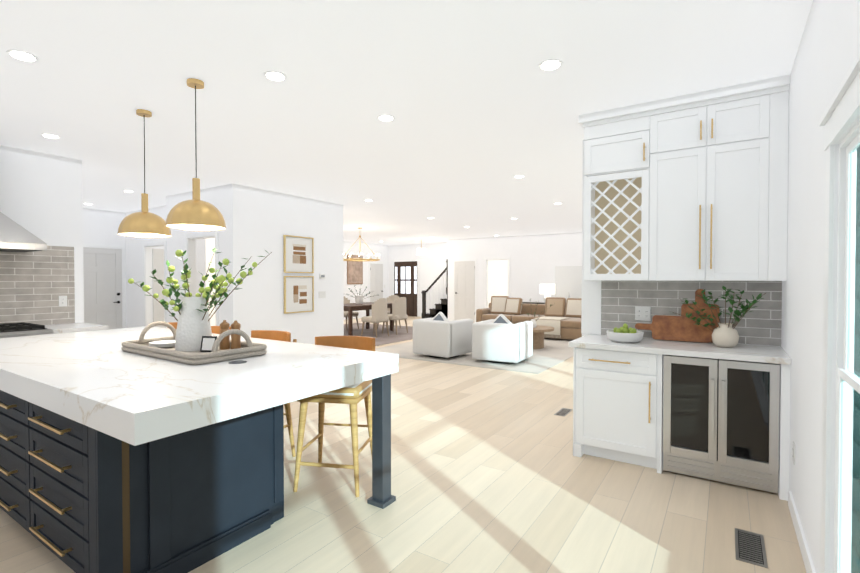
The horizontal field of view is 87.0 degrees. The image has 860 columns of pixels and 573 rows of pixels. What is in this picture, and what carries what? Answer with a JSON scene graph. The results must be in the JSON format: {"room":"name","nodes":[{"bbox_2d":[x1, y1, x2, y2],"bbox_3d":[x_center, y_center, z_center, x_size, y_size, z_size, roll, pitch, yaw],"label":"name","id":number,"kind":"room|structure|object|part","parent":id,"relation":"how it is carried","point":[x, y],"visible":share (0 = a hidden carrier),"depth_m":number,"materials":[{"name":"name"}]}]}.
{"room":"kitchen","nodes":[
{"label":"kitchen","id":0,"kind":"room"},
{"bbox_2d":[0,145,83,324],"bbox_3d":[-5.176,-0.035,3.546,0.140,2.780,4.110,1,1,33],"label":"wall","id":1,"kind":"structure","parent":0,"point":[41,196],"depth_m":4.95,"materials":[{"name":"paint"}]},
{"bbox_2d":[0,212,46,251],"bbox_3d":[-4.278,-0.893,4.261,0.560,1.082,0.910,1,1,33],"label":"range hood","id":2,"kind":"object","parent":1,"relation":"attached to","point":[15,237],"visible":1,"depth_m":4.37,"materials":[{"name":"silver metal"}]},
{"bbox_2d":[0,246,74,324],"bbox_3d":[-4.597,-0.005,4.297,0.008,0.863,2.040,1,1,33],"label":"tile backsplash","id":3,"kind":"structure","parent":1,"relation":"attached to","point":[34,285],"depth_m":4.88,"materials":[{"name":"grey tile"}]},
{"bbox_2d":[59,296,66,306],"bbox_3d":[-4.092,0.163,5.056,0.009,0.120,0.075,1,1,33],"label":"electrical outlet","id":4,"kind":"object","parent":3,"relation":"attached to","point":[62,301],"visible":1,"depth_m":5.05,"materials":[{"name":"white plastic"}]},
{"bbox_2d":[344,314,815,572],"bbox_3d":[-1.213,1.237,8.196,11.670,0.100,16.200,1,1,33],"label":"baseboard","id":5,"kind":"structure","parent":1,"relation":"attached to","point":[805,553],"depth_m":2.39,"materials":[{"name":"white wood"}]},
{"bbox_2d":[45,323,107,333],"bbox_3d":[-4.842,0.900,3.347,0.645,0.915,4.080,1,1,33],"label":"countertop","id":6,"kind":"structure","parent":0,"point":[68,328],"depth_m":4.77,"materials":[{"name":"stone"}]},
{"bbox_2d":[83,208,125,249],"bbox_3d":[-6.891,-0.105,8.345,0.120,2.780,2.290,1,1,33],"label":"wall","id":7,"kind":"structure","parent":0,"point":[101,227],"depth_m":8.91,"materials":[{"name":"paint"}]},
{"bbox_2d":[83,243,125,329],"bbox_3d":[-6.443,0.228,8.852,0.080,2.100,0.940,1,1,33],"label":"door","id":8,"kind":"structure","parent":7,"relation":"attached to","point":[104,271],"depth_m":8.95,"materials":[{"name":"white wood"}]},
{"bbox_2d":[152,246,163,321],"bbox_3d":[-8.652,-0.174,13.108,0.120,2.780,16.320,1,1,33],"label":"wall","id":9,"kind":"structure","parent":0,"point":[161,247],"depth_m":13.56,"materials":[{"name":"paint"}]},
{"bbox_2d":[125,186,220,327],"bbox_3d":[-4.655,-0.101,8.037,4.200,2.780,0.600,1,1,33],"label":"wall","id":10,"kind":"structure","parent":0,"point":[134,291],"depth_m":7.82,"materials":[{"name":"paint"}]},
{"bbox_2d":[142,241,166,327],"bbox_3d":[-5.023,0.211,8.959,0.880,2.130,0.804,1,1,33],"label":"door frame","id":11,"kind":"structure","parent":10,"relation":"attached to","point":[147,273],"depth_m":8.90,"materials":[{"name":"white wood"}]},
{"bbox_3d":[-5.224,0.263,9.177,0.176,2.020,0.658,1,1,33],"label":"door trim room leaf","id":12,"kind":"part","parent":11,"relation":"part of","materials":[{"name":"white wood"}]},
{"bbox_2d":[184,230,218,325],"bbox_3d":[-3.451,0.240,6.959,0.900,2.130,0.136,1,1,33],"label":"door frame","id":13,"kind":"structure","parent":10,"relation":"attached to","point":[190,245],"depth_m":7.11,"materials":[{"name":"white wood"}]},
{"bbox_2d":[206,238,214,325],"bbox_3d":[-3.955,-0.112,8.834,0.100,2.780,1.500,1,1,33],"label":"wall","id":14,"kind":"structure","parent":0,"point":[210,244],"depth_m":8.49,"materials":[{"name":"white paint"}]},
{"bbox_2d":[220,183,343,344],"bbox_3d":[-2.311,-0.092,7.479,0.335,2.780,2.230,1,1,33],"label":"wall","id":15,"kind":"structure","parent":0,"point":[258,222],"depth_m":7.20,"materials":[{"name":"paint"}]},
{"bbox_3d":[-2.149,-0.522,7.444,0.033,0.600,0.600,1,1,33],"label":"framed artwork","id":16,"kind":"part","parent":15,"relation":"part of"},
{"bbox_3d":[-2.149,0.128,7.454,0.033,0.600,0.600,1,1,33],"label":"framed artwork","id":17,"kind":"part","parent":15,"relation":"part of"},
{"bbox_3d":[-1.876,0.141,7.897,0.009,0.115,0.165,1,1,33],"label":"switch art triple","id":18,"kind":"part","parent":15,"relation":"part of","materials":[{"name":"white plastic"}]},
{"bbox_2d":[343,241,387,314],"bbox_3d":[-3.952,-0.199,14.762,0.120,2.780,8.170,1,1,33],"label":"wall","id":19,"kind":"structure","parent":0,"point":[381,250],"depth_m":16.95,"materials":[{"name":"paint"}]},
{"bbox_2d":[347,255,362,283],"bbox_3d":[-2.724,-0.609,16.492,0.032,1.050,0.800,1,1,33],"label":"framed picture","id":20,"kind":"object","parent":19,"relation":"attached to","point":[354,272],"visible":0.89,"depth_m":16.45,"materials":[{"name":"brown paper"}]},
{"bbox_2d":[369,262,383,315],"bbox_3d":[-2.039,0.101,17.512,0.080,2.100,0.900,1,1,33],"label":"door","id":21,"kind":"structure","parent":19,"relation":"attached to","point":[376,277],"depth_m":17.50,"materials":[{"name":"white wood"}]},
{"bbox_2d":[0,316,805,572],"bbox_3d":[-2.473,1.335,9.021,14.960,0.120,16.440,1,1,33],"label":"floor","id":22,"kind":"structure","parent":0,"point":[490,473],"depth_m":2.83,"materials":[{"name":"brown wood"}]},
{"bbox_2d":[0,322,53,337],"bbox_3d":[-4.202,0.862,4.236,0.744,0.965,0.910,1,1,33],"label":"range","id":23,"kind":"object","parent":22,"relation":"on","point":[19,329],"visible":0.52,"depth_m":4.32,"materials":[{"name":"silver metal"}]},
{"bbox_2d":[168,322,177,328],"bbox_3d":[-2.459,0.853,4.277,0.464,0.987,0.480,0,1,28],"label":"stool","id":24,"kind":"object","parent":22,"relation":"on","point":[174,324],"visible":0.04,"depth_m":4.49,"materials":[{"name":"brown wood"}]},
{"bbox_2d":[0,326,398,572],"bbox_3d":[-1.952,0.892,3.119,3.180,0.938,1.541,1,1,33],"label":"kitchen island","id":25,"kind":"object","parent":22,"relation":"on","point":[115,457],"visible":1,"depth_m":2.21,"materials":[{"name":"stone"}]},
{"bbox_2d":[121,321,266,364],"bbox_3d":[-1.541,0.338,2.945,0.972,0.180,0.514,1,1,33],"label":"tray","id":26,"kind":"object","parent":25,"relation":"on","point":[141,346],"visible":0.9,"depth_m":2.73,"materials":[{"name":"wood"}]},
{"bbox_2d":[149,340,174,347],"bbox_3d":[-1.800,0.394,3.099,0.210,0.032,0.210,1,1,33],"label":"tray","id":27,"kind":"object","parent":26,"relation":"on","point":[164,343],"visible":0.9,"depth_m":3.04,"materials":[{"name":"white ceramic"}]},
{"bbox_2d":[128,248,271,351],"bbox_3d":[-1.480,0.074,2.923,0.690,0.677,0.580,1,1,33],"label":"vase","id":28,"kind":"object","parent":26,"relation":"on","point":[193,325],"visible":1,"depth_m":2.93,"materials":[{"name":"white ceramic"}]},
{"bbox_2d":[200,336,216,351],"bbox_3d":[-1.387,0.362,2.842,0.100,0.100,0.029,0,1,10],"label":"picture frame","id":29,"kind":"object","parent":26,"relation":"on","point":[207,342],"visible":0.75,"depth_m":2.84,"materials":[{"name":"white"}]},
{"bbox_2d":[220,320,229,349],"bbox_3d":[-1.352,0.317,2.988,0.064,0.190,0.063,1,1,33],"label":"pepper mill","id":30,"kind":"object","parent":26,"relation":"on","point":[225,341],"visible":0.94,"depth_m":2.96,"materials":[{"name":"brown wood"}]},
{"bbox_2d":[231,320,240,348],"bbox_3d":[-1.266,0.317,2.955,0.064,0.190,0.063,1,1,33],"label":"pepper mill","id":31,"kind":"object","parent":26,"relation":"on","point":[235,341],"visible":0.75,"depth_m":2.93,"materials":[{"name":"brown wood"}]},
{"bbox_2d":[211,326,230,333],"bbox_3d":[-1.909,0.858,3.913,0.472,0.987,0.487,1,1,33],"label":"stool","id":32,"kind":"object","parent":22,"relation":"on","point":[215,329],"visible":0.02,"depth_m":4.14,"materials":[{"name":"brown wood"}]},
{"bbox_2d":[251,330,296,456],"bbox_3d":[-1.364,0.863,3.555,0.478,0.987,0.492,1,1,33],"label":"stool","id":33,"kind":"object","parent":22,"relation":"on","point":[275,335],"visible":0.29,"depth_m":3.64,"materials":[{"name":"brown wood"}]},
{"bbox_2d":[293,336,374,496],"bbox_3d":[-0.647,0.868,3.198,0.464,0.987,0.480,0,1,9],"label":"stool","id":34,"kind":"object","parent":22,"relation":"on","point":[353,396],"visible":0.62,"depth_m":3.02,"materials":[{"name":"gold wood"}]},
{"bbox_2d":[344,323,412,345],"bbox_3d":[-1.837,1.226,12.104,3.850,0.008,3.900,1,1,33],"label":"area rug","id":35,"kind":"object","parent":22,"relation":"on","point":[392,337],"visible":0.21,"depth_m":11.83,"materials":[{"name":"white fabric"}]},
{"bbox_2d":[344,296,358,330],"bbox_3d":[-2.365,0.733,12.801,0.532,0.952,0.583,1,1,33],"label":"dining chair","id":36,"kind":"object","parent":35,"relation":"on","point":[355,314],"visible":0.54,"depth_m":12.81,"materials":[{"name":"fabric"}]},
{"bbox_2d":[344,302,392,335],"bbox_3d":[-1.858,0.841,11.993,1.030,0.755,1.800,1,1,33],"label":"dining table","id":37,"kind":"object","parent":35,"relation":"on","point":[350,308],"visible":0.46,"depth_m":11.37,"materials":[{"name":"brown wood"}]},
{"bbox_2d":[346,285,377,303],"bbox_3d":[-1.829,0.202,12.019,0.825,0.521,0.680,1,1,33],"label":"centerpiece","id":38,"kind":"object","parent":37,"relation":"on","point":[358,299],"visible":1,"depth_m":12.01,"materials":[{"name":"white ceramic"}]},
{"bbox_2d":[361,298,388,337],"bbox_3d":[-1.343,0.757,11.177,0.532,0.952,0.583,1,1,33],"label":"dining chair","id":39,"kind":"object","parent":35,"relation":"on","point":[379,310],"visible":0.96,"depth_m":10.97,"materials":[{"name":"fabric"}]},
{"bbox_2d":[377,295,400,328],"bbox_3d":[-1.173,0.730,13.040,0.583,0.952,0.532,1,1,33],"label":"dining chair","id":40,"kind":"object","parent":35,"relation":"on","point":[391,298],"visible":0.25,"depth_m":13.21,"materials":[{"name":"fabric"}]},
{"bbox_2d":[382,297,407,334],"bbox_3d":[-0.905,0.747,11.847,0.532,0.952,0.583,1,1,33],"label":"dining chair","id":41,"kind":"object","parent":35,"relation":"on","point":[399,308],"visible":0.92,"depth_m":11.62,"materials":[{"name":"fabric"}]},
{"bbox_2d":[421,259,447,318],"bbox_3d":[0.417,0.108,16.344,1.259,2.120,0.740,1,1,33],"label":"stairs","id":42,"kind":"structure","parent":22,"relation":"on","point":[442,306],"depth_m":16.08,"materials":[{"name":"black"}]},
{"bbox_2d":[375,338,573,373],"bbox_3d":[1.386,1.260,9.742,3.630,0.008,4.730,1,1,33],"label":"living room rug","id":43,"kind":"object","parent":22,"relation":"on","point":[552,352],"visible":0.43,"depth_m":8.07,"materials":[{"name":"white fabric"}]},
{"bbox_2d":[413,312,472,357],"bbox_3d":[0.246,0.866,8.385,0.820,0.811,0.840,1,1,38],"label":"armchair","id":44,"kind":"object","parent":43,"relation":"on","point":[439,335],"visible":0.96,"depth_m":8.08,"materials":[{"name":"white fabric"}]},
{"bbox_2d":[472,314,532,362],"bbox_3d":[1.266,0.874,7.862,0.858,0.811,0.877,1,1,33],"label":"armchair","id":45,"kind":"object","parent":43,"relation":"on","point":[501,338],"visible":1,"depth_m":7.53,"materials":[{"name":"white fabric"}]},
{"bbox_2d":[533,325,553,348],"bbox_3d":[2.064,1.051,9.434,1.000,0.410,1.000,1,1,33],"label":"coffee table","id":46,"kind":"object","parent":43,"relation":"on","point":[538,335],"visible":0.31,"depth_m":9.16,"materials":[{"name":"brown wood"}]},
{"bbox_2d":[523,299,551,327],"bbox_3d":[2.210,0.550,9.288,0.714,0.594,0.178,1,1,33],"label":"plant","id":47,"kind":"object","parent":46,"relation":"on","point":[534,322],"visible":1,"depth_m":9.29,"materials":[{"name":"green plant"}]},
{"bbox_2d":[476,296,581,339],"bbox_3d":[2.656,0.732,11.616,3.200,0.925,1.690,1,1,33],"label":"sofa","id":48,"kind":"object","parent":22,"relation":"on","point":[561,316],"visible":0.73,"depth_m":11.58,"materials":[{"name":"fabric"}]},
{"bbox_2d":[522,302,544,303],"bbox_3d":[3.283,0.839,12.851,1.800,0.760,0.360,1,1,33],"label":"console table","id":49,"kind":"object","parent":22,"relation":"on","point":[534,302],"visible":0.02,"depth_m":12.97,"materials":[{"name":"grey wood"}]},
{"bbox_2d":[540,284,554,300],"bbox_3d":[3.316,0.194,12.820,0.420,0.530,0.420,1,1,33],"label":"table lamp","id":50,"kind":"object","parent":49,"relation":"on","point":[547,289],"visible":0.73,"depth_m":12.65,"materials":[{"name":"white fabric"}]},
{"bbox_2d":[554,408,572,416],"bbox_3d":[1.419,1.332,4.819,0.110,0.007,0.300,1,1,33],"label":"floor vent","id":51,"kind":"object","parent":22,"relation":"in","point":[564,412],"visible":1,"depth_m":4.80,"materials":[{"name":"silver metal"}]},
{"bbox_2d":[569,334,790,500],"bbox_3d":[1.848,0.898,3.482,1.387,0.915,0.630,1,1,33],"label":"base cabinet","id":52,"kind":"object","parent":22,"relation":"on","point":[711,411],"visible":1,"depth_m":3.21,"materials":[{"name":"wood"}]},
{"bbox_2d":[606,323,643,342],"bbox_3d":[1.549,0.365,3.607,0.275,0.146,0.273,1,1,33],"label":"fruit bowl","id":53,"kind":"object","parent":52,"relation":"on","point":[624,334],"visible":1,"depth_m":3.53,"materials":[{"name":"white ceramic"}]},
{"bbox_2d":[635,315,711,342],"bbox_3d":[1.953,0.336,3.659,0.550,0.201,0.065,1,1,33],"label":"cutting board","id":54,"kind":"object","parent":52,"relation":"on","point":[673,328],"visible":0.85,"depth_m":3.62,"materials":[{"name":"brown wood"}]},
{"bbox_2d":[681,289,718,342],"bbox_3d":[2.140,0.228,3.595,0.260,0.419,0.078,1,1,33],"label":"cutting board","id":55,"kind":"object","parent":52,"relation":"on","point":[700,305],"visible":0.44,"depth_m":3.60,"materials":[{"name":"brown wood"}]},
{"bbox_2d":[670,286,765,347],"bbox_3d":[2.089,0.217,3.320,0.606,0.450,0.257,1,1,33],"label":"potted plant","id":56,"kind":"object","parent":52,"relation":"on","point":[725,335],"visible":1,"depth_m":3.28,"materials":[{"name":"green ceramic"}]},
{"bbox_2d":[735,528,767,567],"bbox_3d":[1.685,1.368,2.388,0.130,0.007,0.340,1,1,33],"label":"floor vent","id":57,"kind":"object","parent":22,"relation":"in","point":[750,547],"visible":1,"depth_m":2.37,"materials":[{"name":"silver metal"}]},
{"bbox_2d":[0,0,812,245],"bbox_3d":[-2.473,-1.565,8.979,14.960,0.120,16.440,1,1,33],"label":"ceiling","id":58,"kind":"structure","parent":0,"point":[476,102],"depth_m":3.27,"materials":[{"name":"paint"}]},
{"bbox_2d":[6,50,38,61],"bbox_3d":[-2.484,-1.410,2.767,0.150,0.009,0.147,1,1,33],"label":"recessed light","id":59,"kind":"object","parent":58,"relation":"in","point":[21,55],"depth_m":2.77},
{"bbox_2d":[40,133,60,138],"bbox_3d":[-3.600,-1.433,4.308,0.160,0.009,0.145,1,1,33],"label":"recessed light","id":60,"kind":"object","parent":58,"relation":"in","point":[43,134],"depth_m":4.32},
{"bbox_2d":[118,109,170,236],"bbox_3d":[-2.332,-0.923,3.705,0.374,1.008,0.369,1,1,33],"label":"pendant light","id":61,"kind":"object","parent":58,"relation":"hanging from","point":[144,222],"visible":0.96,"depth_m":3.63,"materials":[{"name":"gold metal"}]},
{"bbox_2d":[165,78,225,229],"bbox_3d":[-1.624,-0.914,3.148,0.374,1.008,0.369,1,1,33],"label":"pendant light","id":62,"kind":"object","parent":58,"relation":"hanging from","point":[195,213],"visible":1,"depth_m":3.08,"materials":[{"name":"gold metal"}]},
{"bbox_2d":[264,71,286,80],"bbox_3d":[-1.036,-1.414,3.043,0.149,0.009,0.150,1,1,33],"label":"recessed light","id":63,"kind":"object","parent":58,"relation":"in","point":[271,75],"depth_m":3.05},
{"bbox_2d":[343,228,379,260],"bbox_3d":[-1.846,-1.114,11.957,1.032,0.865,1.032,1,1,33],"label":"chandelier","id":64,"kind":"object","parent":58,"relation":"hanging from","point":[361,259],"visible":0.83,"depth_m":11.91,"materials":[{"name":"gold metal"}]},
{"bbox_2d":[377,115,394,120],"bbox_3d":[-0.371,-1.426,3.827,0.151,0.009,0.153,1,1,33],"label":"recessed light","id":65,"kind":"object","parent":58,"relation":"in","point":[381,117],"depth_m":3.83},
{"bbox_2d":[417,240,425,254],"bbox_3d":[-0.295,-1.339,15.479,0.300,0.519,0.300,1,1,33],"label":"drum pendant light","id":66,"kind":"object","parent":58,"relation":"hanging from","point":[421,251],"visible":1,"depth_m":15.35,"materials":[{"name":"white fabric"}]},
{"bbox_2d":[538,59,562,70],"bbox_3d":[0.765,-1.412,2.881,0.149,0.009,0.152,1,1,33],"label":"recessed light","id":67,"kind":"object","parent":58,"relation":"in","point":[549,64],"depth_m":2.88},
{"bbox_2d":[388,242,447,313],"bbox_3d":[3.250,-0.202,15.007,11.670,2.780,0.120,1,1,33],"label":"wall","id":68,"kind":"structure","parent":0,"point":[432,264],"depth_m":17.13,"materials":[{"name":"paint"}]},
{"bbox_2d":[393,259,418,316],"bbox_3d":[-0.950,0.054,17.679,1.260,2.190,0.108,1,1,33],"label":"door","id":69,"kind":"structure","parent":68,"relation":"attached to","point":[406,278],"depth_m":17.61,"materials":[{"name":"brown wood"}]},
{"bbox_2d":[488,260,507,307],"bbox_3d":[4.553,-0.185,13.857,8.230,2.780,0.380,1,1,33],"label":"wall","id":70,"kind":"structure","parent":0,"point":[497,277],"depth_m":15.13,"materials":[{"name":"white paint"}]},
{"bbox_2d":[448,232,581,317],"bbox_3d":[4.137,-0.178,13.329,8.350,2.780,0.120,1,1,33],"label":"wall","id":71,"kind":"structure","parent":0,"point":[535,260],"depth_m":14.06,"materials":[{"name":"paint"}]},
{"bbox_2d":[453,259,476,321],"bbox_3d":[1.139,0.136,15.173,0.920,2.100,0.080,1,1,33],"label":"door","id":72,"kind":"structure","parent":71,"relation":"attached to","point":[464,288],"depth_m":15.18,"materials":[{"name":"white wood"}]},
{"bbox_2d":[484,257,509,307],"bbox_3d":[2.178,0.129,14.604,0.920,2.130,0.136,1,1,33],"label":"door frame","id":73,"kind":"structure","parent":71,"relation":"attached to","point":[486,278],"depth_m":14.76,"materials":[{"name":"white wood"}]},
{"bbox_2d":[553,266,581,299],"bbox_3d":[4.082,0.174,13.287,0.950,1.640,0.089,1,1,33],"label":"window","id":74,"kind":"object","parent":71,"relation":"attached to","point":[567,280],"visible":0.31,"depth_m":13.30,"materials":[{"name":"white glass"}]},
{"bbox_2d":[583,140,781,346],"bbox_3d":[2.035,-0.039,3.797,1.440,2.780,0.120,1,1,33],"label":"wall","id":75,"kind":"structure","parent":0,"point":[583,272],"depth_m":4.12,"materials":[{"name":"paint"}]},
{"bbox_2d":[581,140,600,335],"bbox_3d":[1.494,0.006,4.150,0.172,2.680,0.147,1,1,33],"label":"trim","id":76,"kind":"structure","parent":75,"relation":"attached to","point":[591,309],"depth_m":4.10,"materials":[{"name":"white paint"}]},
{"bbox_2d":[583,106,658,185],"bbox_3d":[1.614,-1.149,3.790,0.556,0.440,0.322,1,1,33],"label":"upper cabinet","id":77,"kind":"object","parent":75,"relation":"attached to","point":[619,146],"depth_m":3.65,"materials":[{"name":"white wood"}]},
{"bbox_2d":[601,281,781,345],"bbox_3d":[2.065,0.194,3.702,1.277,0.483,0.008,1,1,33],"label":"tile backsplash","id":78,"kind":"structure","parent":75,"relation":"attached to","point":[761,324],"depth_m":3.65,"materials":[{"name":"grey tile"}]},
{"bbox_2d":[635,306,650,320],"bbox_3d":[1.810,0.230,3.859,0.120,0.120,0.009,1,1,33],"label":"outlet","id":79,"kind":"object","parent":78,"relation":"attached to","point":[642,313],"visible":1,"depth_m":3.86,"materials":[{"name":"white plastic"}]},
{"bbox_2d":[639,82,789,280],"bbox_3d":[2.134,-0.704,3.457,0.908,1.320,0.322,1,1,33],"label":"upper cabinet","id":80,"kind":"object","parent":75,"relation":"attached to","point":[691,187],"depth_m":3.29,"materials":[{"name":"white wood"}]},
{"bbox_2d":[782,0,859,572],"bbox_3d":[3.731,-0.056,4.947,0.140,2.780,16.440,1,1,33],"label":"wall","id":81,"kind":"structure","parent":0,"point":[828,51],"depth_m":2.17,"materials":[{"name":"paint"}]},
{"bbox_2d":[792,441,794,464],"bbox_3d":[2.159,0.987,2.693,0.009,0.120,0.075,1,1,33],"label":"outlet","id":82,"kind":"object","parent":81,"relation":"attached to","point":[793,454],"visible":0.98,"depth_m":2.68,"materials":[{"name":"white plastic"}]},
{"bbox_2d":[819,51,859,572],"bbox_3d":[0.867,0.336,0.690,0.118,2.000,2.780,1,1,33],"label":"window","id":83,"kind":"structure","parent":81,"relation":"in","point":[856,479],"depth_m":1.72,"materials":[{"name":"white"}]},
{"bbox_3d":[0.861,0.336,0.694,0.105,2.000,2.780,1,1,33],"label":"kitchen window trim","id":84,"kind":"part","parent":83,"relation":"part of","materials":[{"name":"white wood"}]}
]}

